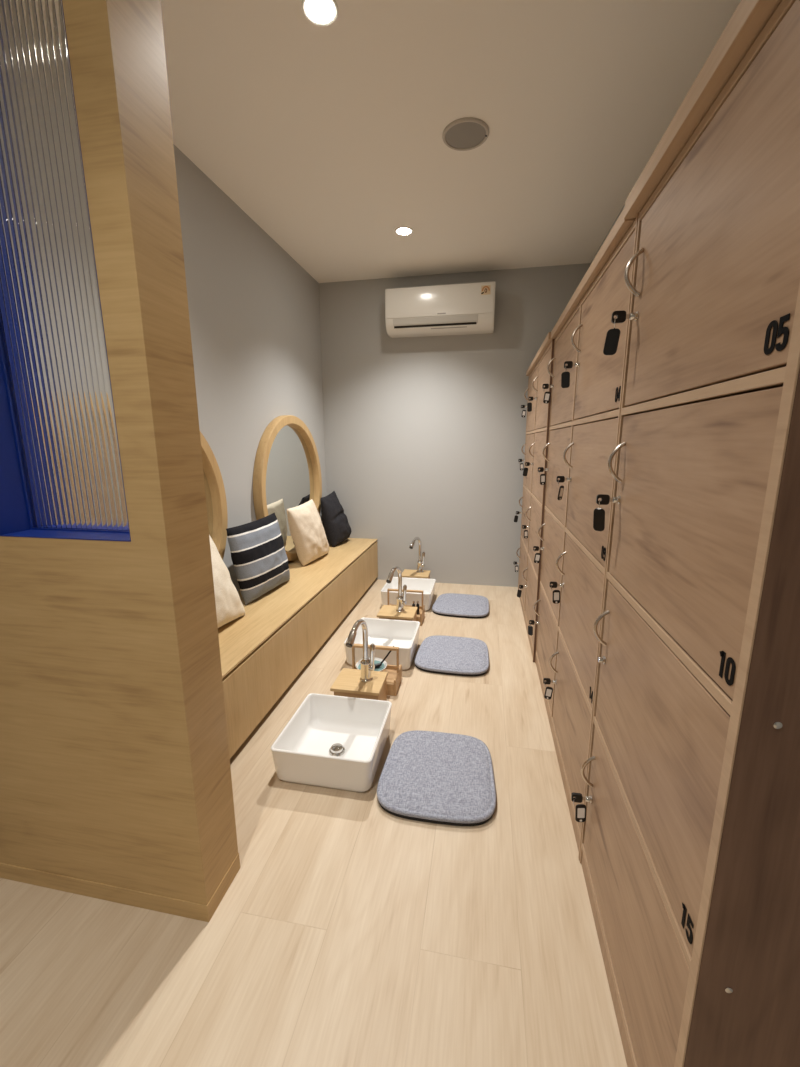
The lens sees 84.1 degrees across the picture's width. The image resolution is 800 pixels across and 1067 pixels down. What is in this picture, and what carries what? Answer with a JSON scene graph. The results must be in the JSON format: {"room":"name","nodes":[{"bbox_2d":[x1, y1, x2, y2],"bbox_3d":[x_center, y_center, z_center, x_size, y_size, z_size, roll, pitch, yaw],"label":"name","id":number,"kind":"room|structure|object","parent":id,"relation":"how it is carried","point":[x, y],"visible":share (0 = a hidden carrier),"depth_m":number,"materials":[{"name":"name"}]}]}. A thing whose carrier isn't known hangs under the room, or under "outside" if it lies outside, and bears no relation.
{"room":"changing room","nodes":[
{"label":"changing room","id":0,"kind":"room"},
{"bbox_2d":[0,0,237,904],"bbox_3d":[-0.806,-0.235,0.999,0.690,2.400,0.144,2,12,11],"label":"wall","id":1,"kind":"structure","parent":0,"point":[115,770],"depth_m":0.99,"materials":[{"name":"brown wood"}]},
{"bbox_2d":[0,0,130,541],"bbox_3d":[-0.717,-0.588,0.910,0.336,1.194,0.146,2,12,11],"label":"window","id":2,"kind":"structure","parent":1,"relation":"in","point":[61,476],"depth_m":0.94,"materials":[{"name":"blue"}]},
{"bbox_2d":[0,853,239,921],"bbox_3d":[-0.801,0.916,1.232,0.692,0.050,0.148,2,12,11],"label":"baseboard","id":3,"kind":"structure","parent":1,"relation":"attached to","point":[187,909],"depth_m":1.15,"materials":[{"name":"brown wood"}]},
{"bbox_2d":[173,144,326,591],"bbox_3d":[-1.222,-0.219,0.929,0.100,2.400,6.020,2,12,11],"label":"wall","id":4,"kind":"structure","parent":0,"point":[254,311],"depth_m":2.43,"materials":[{"name":"grey paint"}]},
{"bbox_2d":[200,432,227,559],"bbox_3d":[-0.991,-0.042,1.772,0.056,0.988,0.988,2,12,11],"label":"round mirror","id":5,"kind":"object","parent":4,"relation":"attached to","point":[216,502],"visible":0.13,"depth_m":2.17,"materials":[{"name":"brown wood"}]},
{"bbox_2d":[203,469,212,537],"bbox_3d":[-1.009,-0.043,1.775,0.012,0.859,0.859,2,12,11],"label":"mirror glass","id":6,"kind":"object","parent":5,"relation":"attached to","point":[207,479],"depth_m":2.16,"materials":[{"name":"brown"}]},
{"bbox_2d":[253,415,321,560],"bbox_3d":[-0.741,-0.306,3.067,0.056,0.988,0.988,2,12,11],"label":"round mirror","id":7,"kind":"object","parent":4,"relation":"attached to","point":[287,469],"visible":0.62,"depth_m":2.98,"materials":[{"name":"brown wood"}]},
{"bbox_2d":[266,425,313,550],"bbox_3d":[-0.759,-0.307,3.070,0.012,0.859,0.859,2,12,11],"label":"mirror glass","id":8,"kind":"object","parent":7,"relation":"attached to","point":[290,466],"depth_m":3.02,"materials":[{"name":"white"}]},
{"bbox_2d":[0,579,626,1066],"bbox_3d":[-0.181,1.041,0.984,2.208,0.100,6.020,2,12,11],"label":"floor","id":9,"kind":"structure","parent":0,"point":[348,931],"depth_m":1.07,"materials":[{"name":"brown wood"}]},
{"bbox_2d":[218,538,377,757],"bbox_3d":[-0.659,0.480,2.589,0.442,0.364,2.684,2,12,11],"label":"storage bench","id":10,"kind":"object","parent":9,"relation":"on","point":[263,650],"visible":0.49,"depth_m":2.18,"materials":[{"name":"brown wood"}]},
{"bbox_2d":[209,535,245,627],"bbox_3d":[-0.863,0.219,1.889,0.212,0.426,0.430,2,12,11],"label":"pillow","id":11,"kind":"object","parent":10,"relation":"on","point":[229,606],"visible":0.28,"depth_m":1.96,"materials":[{"name":"beige fabric"}]},
{"bbox_2d":[226,512,289,604],"bbox_3d":[-0.757,0.125,2.403,0.164,0.406,0.492,3,12,18],"label":"pillow","id":12,"kind":"object","parent":10,"relation":"on","point":[259,558],"visible":1,"depth_m":2.29,"materials":[{"name":"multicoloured fabric"}]},
{"bbox_2d":[287,499,328,565],"bbox_3d":[-0.627,-0.011,3.044,0.178,0.416,0.497,4,12,20],"label":"pillow","id":13,"kind":"object","parent":10,"relation":"on","point":[307,531],"visible":1,"depth_m":2.94,"materials":[{"name":"beige fabric"}]},
{"bbox_2d":[320,491,351,546],"bbox_3d":[-0.519,-0.126,3.611,0.204,0.416,0.330,2,12,11],"label":"pillow","id":14,"kind":"object","parent":10,"relation":"on","point":[337,528],"visible":0.96,"depth_m":3.50,"materials":[{"name":"grey fabric"}]},
{"bbox_2d":[271,693,391,791],"bbox_3d":[-0.240,0.779,1.681,0.362,0.136,0.362,2,12,11],"label":"vessel sink","id":15,"kind":"object","parent":9,"relation":"on","point":[330,741],"visible":1,"depth_m":1.70,"materials":[{"name":"white ceramic"}]},
{"bbox_2d":[330,668,387,700],"bbox_3d":[-0.178,0.717,1.988,0.215,0.135,0.180,2,12,11],"label":"stand","id":16,"kind":"object","parent":9,"relation":"on","point":[348,683],"visible":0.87,"depth_m":1.94,"materials":[{"name":"brown wood"}]},
{"bbox_2d":[345,619,374,681],"bbox_3d":[-0.166,0.514,1.877,0.074,0.307,0.211,3,12,17],"label":"faucet","id":17,"kind":"object","parent":16,"relation":"on","point":[367,665],"visible":1,"depth_m":1.94,"materials":[{"name":"silver metal"}]},
{"bbox_2d":[352,644,401,695],"bbox_3d":[-0.119,0.644,2.161,0.230,0.208,0.155,2,12,11],"label":"wooden caddy","id":18,"kind":"object","parent":9,"relation":"on","point":[393,680],"visible":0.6,"depth_m":2.13,"materials":[{"name":"brown wood"}]},
{"bbox_2d":[356,657,386,671],"bbox_3d":[-0.139,0.665,2.169,0.153,0.053,0.153,2,12,11],"label":"bowl","id":19,"kind":"object","parent":18,"relation":"in","point":[382,667],"visible":0.2,"depth_m":2.18,"materials":[{"name":"white ceramic"}]},
{"bbox_2d":[375,646,393,667],"bbox_3d":[-0.079,0.599,2.155,0.108,0.100,0.022,-6,13,-25],"label":"brush","id":20,"kind":"object","parent":19,"relation":"in","point":[377,665],"visible":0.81,"depth_m":2.15,"materials":[{"name":"black plastic"}]},
{"bbox_2d":[382,669,396,683],"bbox_3d":[-0.119,0.694,2.171,0.211,0.006,0.136,2,12,11],"label":"tray","id":21,"kind":"object","parent":18,"relation":"on","point":[390,678],"depth_m":2.16,"materials":[{"name":"brown wood"}]},
{"bbox_2d":[344,618,419,669],"bbox_3d":[-0.089,0.614,2.492,0.362,0.136,0.362,2,12,11],"label":"vessel sink","id":22,"kind":"object","parent":9,"relation":"on","point":[403,634],"visible":0.68,"depth_m":2.61,"materials":[{"name":"white ceramic"}]},
{"bbox_2d":[377,605,417,620],"bbox_3d":[-0.015,0.552,2.799,0.227,0.135,0.183,2,12,11],"label":"stand","id":23,"kind":"object","parent":9,"relation":"on","point":[387,611],"visible":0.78,"depth_m":2.74,"materials":[{"name":"brown wood"}]},
{"bbox_2d":[386,566,406,611],"bbox_3d":[-0.022,0.349,2.688,0.074,0.307,0.211,5,12,23],"label":"faucet","id":24,"kind":"object","parent":23,"relation":"on","point":[400,600],"visible":1,"depth_m":2.75,"materials":[{"name":"silver metal"}]},
{"bbox_2d":[387,588,424,625],"bbox_3d":[0.036,0.478,2.967,0.240,0.212,0.160,2,12,11],"label":"wooden caddy","id":25,"kind":"object","parent":9,"relation":"on","point":[420,617],"visible":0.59,"depth_m":2.94,"materials":[{"name":"brown wood"}]},
{"bbox_2d":[381,577,435,610],"bbox_3d":[0.069,0.448,3.310,0.362,0.136,0.362,2,12,11],"label":"vessel sink","id":26,"kind":"object","parent":9,"relation":"on","point":[427,585],"visible":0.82,"depth_m":3.28,"materials":[{"name":"white ceramic"}]},
{"bbox_2d":[402,569,430,578],"bbox_3d":[0.129,0.386,3.614,0.220,0.135,0.185,2,12,11],"label":"stand","id":27,"kind":"object","parent":9,"relation":"on","point":[408,573],"visible":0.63,"depth_m":3.57,"materials":[{"name":"brown wood"}]},
{"bbox_2d":[409,537,424,572],"bbox_3d":[0.136,0.178,3.527,0.074,0.307,0.211,5,13,26],"label":"faucet","id":28,"kind":"object","parent":27,"relation":"on","point":[420,563],"visible":1,"depth_m":3.59,"materials":[{"name":"silver metal"}]},
{"bbox_2d":[377,730,495,825],"bbox_3d":[0.136,0.848,1.583,0.398,0.037,0.422,2,12,9],"label":"seat cushion","id":29,"kind":"object","parent":9,"relation":"on","point":[426,776],"visible":1,"depth_m":1.52,"materials":[{"name":"grey fabric"}]},
{"bbox_2d":[414,635,488,675],"bbox_3d":[0.295,0.667,2.469,0.398,0.037,0.422,2,12,12],"label":"seat cushion","id":30,"kind":"object","parent":9,"relation":"on","point":[448,655],"visible":1,"depth_m":2.40,"materials":[{"name":"grey fabric"}]},
{"bbox_2d":[432,593,488,617],"bbox_3d":[0.448,0.515,3.218,0.398,0.037,0.422,3,12,13],"label":"seat cushion","id":31,"kind":"object","parent":9,"relation":"on","point":[448,604],"visible":1,"depth_m":3.15,"materials":[{"name":"grey fabric"}]},
{"bbox_2d":[516,332,554,661],"bbox_3d":[1.001,-0.233,2.780,0.414,1.673,1.192,2,12,11],"label":"locker","id":32,"kind":"object","parent":9,"relation":"on","point":[538,419],"visible":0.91,"depth_m":2.61,"materials":[{"name":"brown wood"}]},
{"bbox_2d":[513,561,517,571],"bbox_3d":[0.901,0.259,3.455,0.042,0.085,0.021,-2,12,-8],"label":"key","id":33,"kind":"object","parent":32,"relation":"attached to","point":[514,562],"visible":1,"depth_m":3.45,"materials":[{"name":"silver metal"}]},
{"bbox_2d":[514,511,520,521],"bbox_3d":[0.892,-0.127,3.376,0.044,0.086,0.022,-2,12,-8],"label":"key","id":34,"kind":"object","parent":32,"relation":"attached to","point":[518,512],"visible":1,"depth_m":3.38,"materials":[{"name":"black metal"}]},
{"bbox_2d":[517,585,524,597],"bbox_3d":[0.784,0.376,2.883,0.045,0.086,0.025,2,12,11],"label":"key","id":35,"kind":"object","parent":32,"relation":"attached to","point":[519,592],"visible":1,"depth_m":2.88,"materials":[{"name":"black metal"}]},
{"bbox_2d":[518,459,523,469],"bbox_3d":[0.898,-0.512,3.299,0.042,0.085,0.021,-2,12,-8],"label":"key","id":36,"kind":"object","parent":32,"relation":"attached to","point":[521,460],"visible":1,"depth_m":3.29,"materials":[{"name":"silver metal"}]},
{"bbox_2d":[521,405,525,417],"bbox_3d":[0.895,-0.887,3.222,0.039,0.088,0.021,-2,12,-8],"label":"key","id":37,"kind":"object","parent":32,"relation":"attached to","point":[523,406],"visible":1,"depth_m":3.22,"materials":[{"name":"silver metal"}]},
{"bbox_2d":[522,525,527,537],"bbox_3d":[0.789,-0.012,2.807,0.042,0.085,0.021,-2,12,-8],"label":"key","id":38,"kind":"object","parent":32,"relation":"attached to","point":[525,526],"visible":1,"depth_m":2.80,"materials":[{"name":"silver metal"}]},
{"bbox_2d":[523,462,530,475],"bbox_3d":[0.781,-0.395,2.730,0.043,0.086,0.024,-2,12,-8],"label":"key","id":39,"kind":"object","parent":32,"relation":"attached to","point":[525,471],"visible":1,"depth_m":2.73,"materials":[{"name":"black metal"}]},
{"bbox_2d":[527,397,534,411],"bbox_3d":[0.782,-0.773,2.654,0.036,0.086,0.024,-2,12,-8],"label":"key","id":40,"kind":"object","parent":32,"relation":"attached to","point":[529,405],"visible":1,"depth_m":2.65,"materials":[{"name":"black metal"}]},
{"bbox_2d":[531,493,541,507],"bbox_3d":[0.950,-0.185,2.487,0.363,0.016,0.574,2,12,11],"label":"shelf","id":41,"kind":"object","parent":32,"relation":"attached to","point":[538,502],"depth_m":2.49,"materials":[{"name":"beige wood"}]},
{"bbox_2d":[534,427,546,432],"bbox_3d":[0.949,-0.563,2.411,0.363,0.016,0.574,2,12,11],"label":"shelf","id":42,"kind":"object","parent":32,"relation":"attached to","point":[536,429],"depth_m":2.42,"materials":[{"name":"beige wood"}]},
{"bbox_2d":[538,342,551,364],"bbox_3d":[0.947,-0.950,2.332,0.363,0.016,0.574,2,12,11],"label":"shelf","id":43,"kind":"object","parent":32,"relation":"attached to","point":[547,346],"depth_m":2.32,"materials":[{"name":"beige wood"}]},
{"bbox_2d":[533,207,638,859],"bbox_3d":[0.785,0.000,1.634,0.404,1.673,1.183,2,12,11],"label":"locker","id":44,"kind":"object","parent":9,"relation":"on","point":[584,415],"visible":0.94,"depth_m":1.40,"materials":[{"name":"brown wood"}]},
{"bbox_2d":[528,620,535,635],"bbox_3d":[0.688,0.492,2.311,0.039,0.086,0.027,2,12,11],"label":"key","id":45,"kind":"object","parent":44,"relation":"attached to","point":[531,622],"visible":1,"depth_m":2.31,"materials":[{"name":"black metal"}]},
{"bbox_2d":[533,546,540,562],"bbox_3d":[0.688,0.106,2.235,0.039,0.088,0.021,-2,12,-8],"label":"key","id":46,"kind":"object","parent":44,"relation":"attached to","point":[537,555],"visible":1,"depth_m":2.23,"materials":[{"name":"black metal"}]},
{"bbox_2d":[538,467,545,484],"bbox_3d":[0.688,-0.279,2.157,0.042,0.085,0.021,-2,12,-8],"label":"key","id":47,"kind":"object","parent":44,"relation":"attached to","point":[542,476],"visible":1,"depth_m":2.15,"materials":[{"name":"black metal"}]},
{"bbox_2d":[536,652,550,715],"bbox_3d":[0.848,0.701,2.072,0.353,0.016,0.573,2,12,11],"label":"shelf","id":48,"kind":"object","parent":44,"relation":"attached to","point":[538,662],"depth_m":2.11,"materials":[{"name":"brown wood"}]},
{"bbox_2d":[542,384,550,403],"bbox_3d":[0.684,-0.655,2.081,0.039,0.088,0.021,-2,12,-8],"label":"key","id":49,"kind":"object","parent":44,"relation":"attached to","point":[546,399],"visible":1,"depth_m":2.08,"materials":[{"name":"silver metal"}]},
{"bbox_2d":[543,678,552,699],"bbox_3d":[0.579,0.609,1.743,0.038,0.088,0.022,-1,12,-5],"label":"key","id":50,"kind":"object","parent":44,"relation":"attached to","point":[549,690],"visible":1,"depth_m":1.74,"materials":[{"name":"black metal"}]},
{"bbox_2d":[540,581,557,625],"bbox_3d":[0.847,0.315,1.993,0.353,0.016,0.573,2,12,11],"label":"shelf","id":51,"kind":"object","parent":44,"relation":"attached to","point":[545,595],"depth_m":1.98,"materials":[{"name":"brown wood"}]},
{"bbox_2d":[549,581,559,603],"bbox_3d":[0.579,0.221,1.665,0.042,0.085,0.021,-2,12,-8],"label":"key","id":52,"kind":"object","parent":44,"relation":"attached to","point":[556,593],"visible":1,"depth_m":1.66,"materials":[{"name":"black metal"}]},
{"bbox_2d":[545,506,563,529],"bbox_3d":[0.845,-0.069,1.915,0.353,0.016,0.573,2,12,11],"label":"shelf","id":53,"kind":"object","parent":44,"relation":"attached to","point":[554,517],"depth_m":1.91,"materials":[{"name":"beige wood"}]},
{"bbox_2d":[549,421,571,429],"bbox_3d":[0.843,-0.446,1.839,0.353,0.016,0.573,2,12,11],"label":"shelf","id":54,"kind":"object","parent":44,"relation":"attached to","point":[556,425],"depth_m":1.83,"materials":[{"name":"beige wood"}]},
{"bbox_2d":[556,476,566,499],"bbox_3d":[0.574,-0.162,1.589,0.036,0.088,0.023,-2,12,-8],"label":"key","id":55,"kind":"object","parent":44,"relation":"attached to","point":[562,478],"visible":1,"depth_m":1.58,"materials":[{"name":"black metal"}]},
{"bbox_2d":[551,717,579,838],"bbox_3d":[0.738,0.817,1.503,0.353,0.016,0.574,2,12,11],"label":"shelf","id":56,"kind":"object","parent":44,"relation":"attached to","point":[552,719],"depth_m":1.51,"materials":[{"name":"brown wood"}]},
{"bbox_2d":[555,303,579,342],"bbox_3d":[0.842,-0.833,1.760,0.353,0.016,0.573,2,12,11],"label":"shelf","id":57,"kind":"object","parent":44,"relation":"attached to","point":[574,310],"depth_m":1.74,"materials":[{"name":"beige wood"}]},
{"bbox_2d":[561,361,574,387],"bbox_3d":[0.571,-0.540,1.510,0.039,0.086,0.021,-2,12,-8],"label":"key","id":58,"kind":"object","parent":44,"relation":"attached to","point":[565,376],"visible":1,"depth_m":1.51,"materials":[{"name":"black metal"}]},
{"bbox_2d":[558,626,591,713],"bbox_3d":[0.737,0.431,1.425,0.353,0.016,0.574,2,12,11],"label":"shelf","id":59,"kind":"object","parent":44,"relation":"attached to","point":[588,705],"depth_m":1.39,"materials":[{"name":"brown wood"}]},
{"bbox_2d":[565,527,604,573],"bbox_3d":[0.735,0.047,1.347,0.353,0.016,0.574,2,12,11],"label":"shelf","id":60,"kind":"object","parent":44,"relation":"attached to","point":[588,554],"depth_m":1.31,"materials":[{"name":"beige wood"}]},
{"bbox_2d":[572,409,618,424],"bbox_3d":[0.734,-0.330,1.270,0.353,0.016,0.574,2,12,11],"label":"shelf","id":61,"kind":"object","parent":44,"relation":"attached to","point":[598,416],"depth_m":1.23,"materials":[{"name":"beige wood"}]},
{"bbox_2d":[581,219,635,304],"bbox_3d":[0.732,-0.718,1.192,0.353,0.016,0.574,2,12,11],"label":"shelf","id":62,"kind":"object","parent":44,"relation":"attached to","point":[628,230],"depth_m":1.14,"materials":[{"name":"beige wood"}]},
{"bbox_2d":[580,0,799,1066],"bbox_3d":[0.621,0.171,0.787,0.404,1.677,0.630,2,12,11],"label":"locker","id":63,"kind":"object","parent":9,"relation":"on","point":[690,850],"visible":1,"depth_m":0.60,"materials":[{"name":"brown wood"}]},
{"bbox_2d":[571,792,585,821],"bbox_3d":[0.471,0.723,1.174,0.042,0.085,0.021,-2,12,-8],"label":"key","id":64,"kind":"object","parent":63,"relation":"attached to","point":[580,809],"visible":1,"depth_m":1.17,"materials":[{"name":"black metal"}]},
{"bbox_2d":[593,494,612,530],"bbox_3d":[0.466,-0.047,1.016,0.037,0.086,0.029,2,12,11],"label":"key","id":65,"kind":"object","parent":63,"relation":"attached to","point":[599,514],"visible":1,"depth_m":1.02,"materials":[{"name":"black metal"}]},
{"bbox_2d":[582,843,636,1066],"bbox_3d":[0.628,0.933,0.932,0.353,0.016,0.573,2,12,11],"label":"shelf","id":66,"kind":"object","parent":63,"relation":"attached to","point":[618,994],"depth_m":0.95,"materials":[{"name":"brown wood"}]},
{"bbox_2d":[603,310,629,354],"bbox_3d":[0.459,-0.423,0.939,0.045,0.086,0.025,2,12,11],"label":"key","id":67,"kind":"object","parent":63,"relation":"attached to","point":[613,335],"visible":1,"depth_m":0.94,"materials":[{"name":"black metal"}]},
{"bbox_2d":[593,716,691,969],"bbox_3d":[0.627,0.547,0.854,0.353,0.016,0.573,2,12,11],"label":"shelf","id":68,"kind":"object","parent":63,"relation":"attached to","point":[682,944],"depth_m":0.77,"materials":[{"name":"brown wood"}]},
{"bbox_2d":[607,572,732,714],"bbox_3d":[0.625,0.163,0.776,0.353,0.016,0.573,2,12,11],"label":"shelf","id":69,"kind":"object","parent":63,"relation":"attached to","point":[720,697],"depth_m":0.68,"materials":[{"name":"brown wood"}]},
{"bbox_2d":[622,367,785,414],"bbox_3d":[0.623,-0.214,0.700,0.353,0.016,0.573,2,12,11],"label":"shelf","id":70,"kind":"object","parent":63,"relation":"attached to","point":[744,383],"depth_m":0.60,"materials":[{"name":"beige wood"}]},
{"bbox_2d":[639,0,795,220],"bbox_3d":[0.622,-0.601,0.621,0.353,0.016,0.573,2,12,11],"label":"shelf","id":71,"kind":"object","parent":63,"relation":"attached to","point":[774,13],"depth_m":0.60,"materials":[{"name":"beige wood"}]},
{"bbox_2d":[160,0,740,282],"bbox_3d":[-0.192,-1.409,0.487,2.208,0.100,6.020,2,12,11],"label":"ceiling","id":72,"kind":"structure","parent":0,"point":[328,138],"depth_m":1.70,"materials":[{"name":"white paint"}]},
{"bbox_2d":[302,0,337,25],"bbox_3d":[-0.231,-1.517,1.284,0.104,0.005,0.104,2,12,11],"label":"recessed light","id":73,"kind":"object","parent":72,"relation":"in","point":[318,12],"visible":1,"depth_m":1.29,"materials":[{"name":"white plastic"}]},
{"bbox_2d":[395,227,412,234],"bbox_3d":[0.023,-1.792,2.630,0.104,0.005,0.104,2,12,11],"label":"recessed light","id":74,"kind":"object","parent":72,"relation":"in","point":[400,230],"visible":1,"depth_m":2.62,"materials":[{"name":"white plastic"}]},
{"bbox_2d":[397,228,410,234],"bbox_3d":[0.023,-1.791,2.630,0.083,0.004,0.083,2,12,11],"label":"diffuser","id":75,"kind":"object","parent":74,"relation":"attached to","point":[400,231],"depth_m":2.63,"materials":[{"name":"white plastic"}]},
{"bbox_2d":[442,117,488,150],"bbox_3d":[0.267,-1.623,1.809,0.188,0.011,0.188,2,12,11],"label":"ceiling speaker","id":76,"kind":"object","parent":72,"relation":"attached to","point":[467,133],"visible":1,"depth_m":1.80,"materials":[{"name":"beige plastic"}]},
{"bbox_2d":[446,122,485,147],"bbox_3d":[0.267,-1.624,1.809,0.162,0.007,0.162,2,12,11],"label":"grille","id":77,"kind":"object","parent":76,"relation":"attached to","point":[458,134],"depth_m":1.80,"materials":[{"name":"grey"}]},
{"bbox_2d":[319,263,589,586],"bbox_3d":[0.364,-0.765,3.586,2.008,2.400,0.100,2,12,11],"label":"wall","id":78,"kind":"structure","parent":0,"point":[425,437],"depth_m":3.54,"materials":[{"name":"grey paint"}]},
{"bbox_2d":[385,281,494,337],"bbox_3d":[0.295,-1.633,3.260,0.782,0.302,0.211,2,12,11],"label":"air conditioner","id":79,"kind":"object","parent":78,"relation":"attached to","point":[464,308],"visible":1,"depth_m":3.17,"materials":[{"name":"white plastic"}]},
{"bbox_2d":[528,554,537,579],"bbox_3d":[0.952,0.199,2.565,0.363,0.016,0.574,2,12,11],"label":"shelf","id":80,"kind":"object","parent":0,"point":[530,561],"depth_m":2.58,"materials":[{"name":"brown wood"}]},
{"bbox_2d":[529,363,537,378],"bbox_3d":[1.057,-1.065,2.901,0.363,0.016,0.573,2,12,11],"label":"shelf","id":81,"kind":"object","parent":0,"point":[533,368],"depth_m":2.90,"materials":[{"name":"beige wood"}]},
{"bbox_2d":[590,204,624,264],"bbox_3d":[0.849,-0.150,0.543,0.100,2.400,6.020,2,12,11],"label":"wall","id":82,"kind":"structure","parent":0,"point":[624,204],"depth_m":2.65,"materials":[{"name":"grey paint"}]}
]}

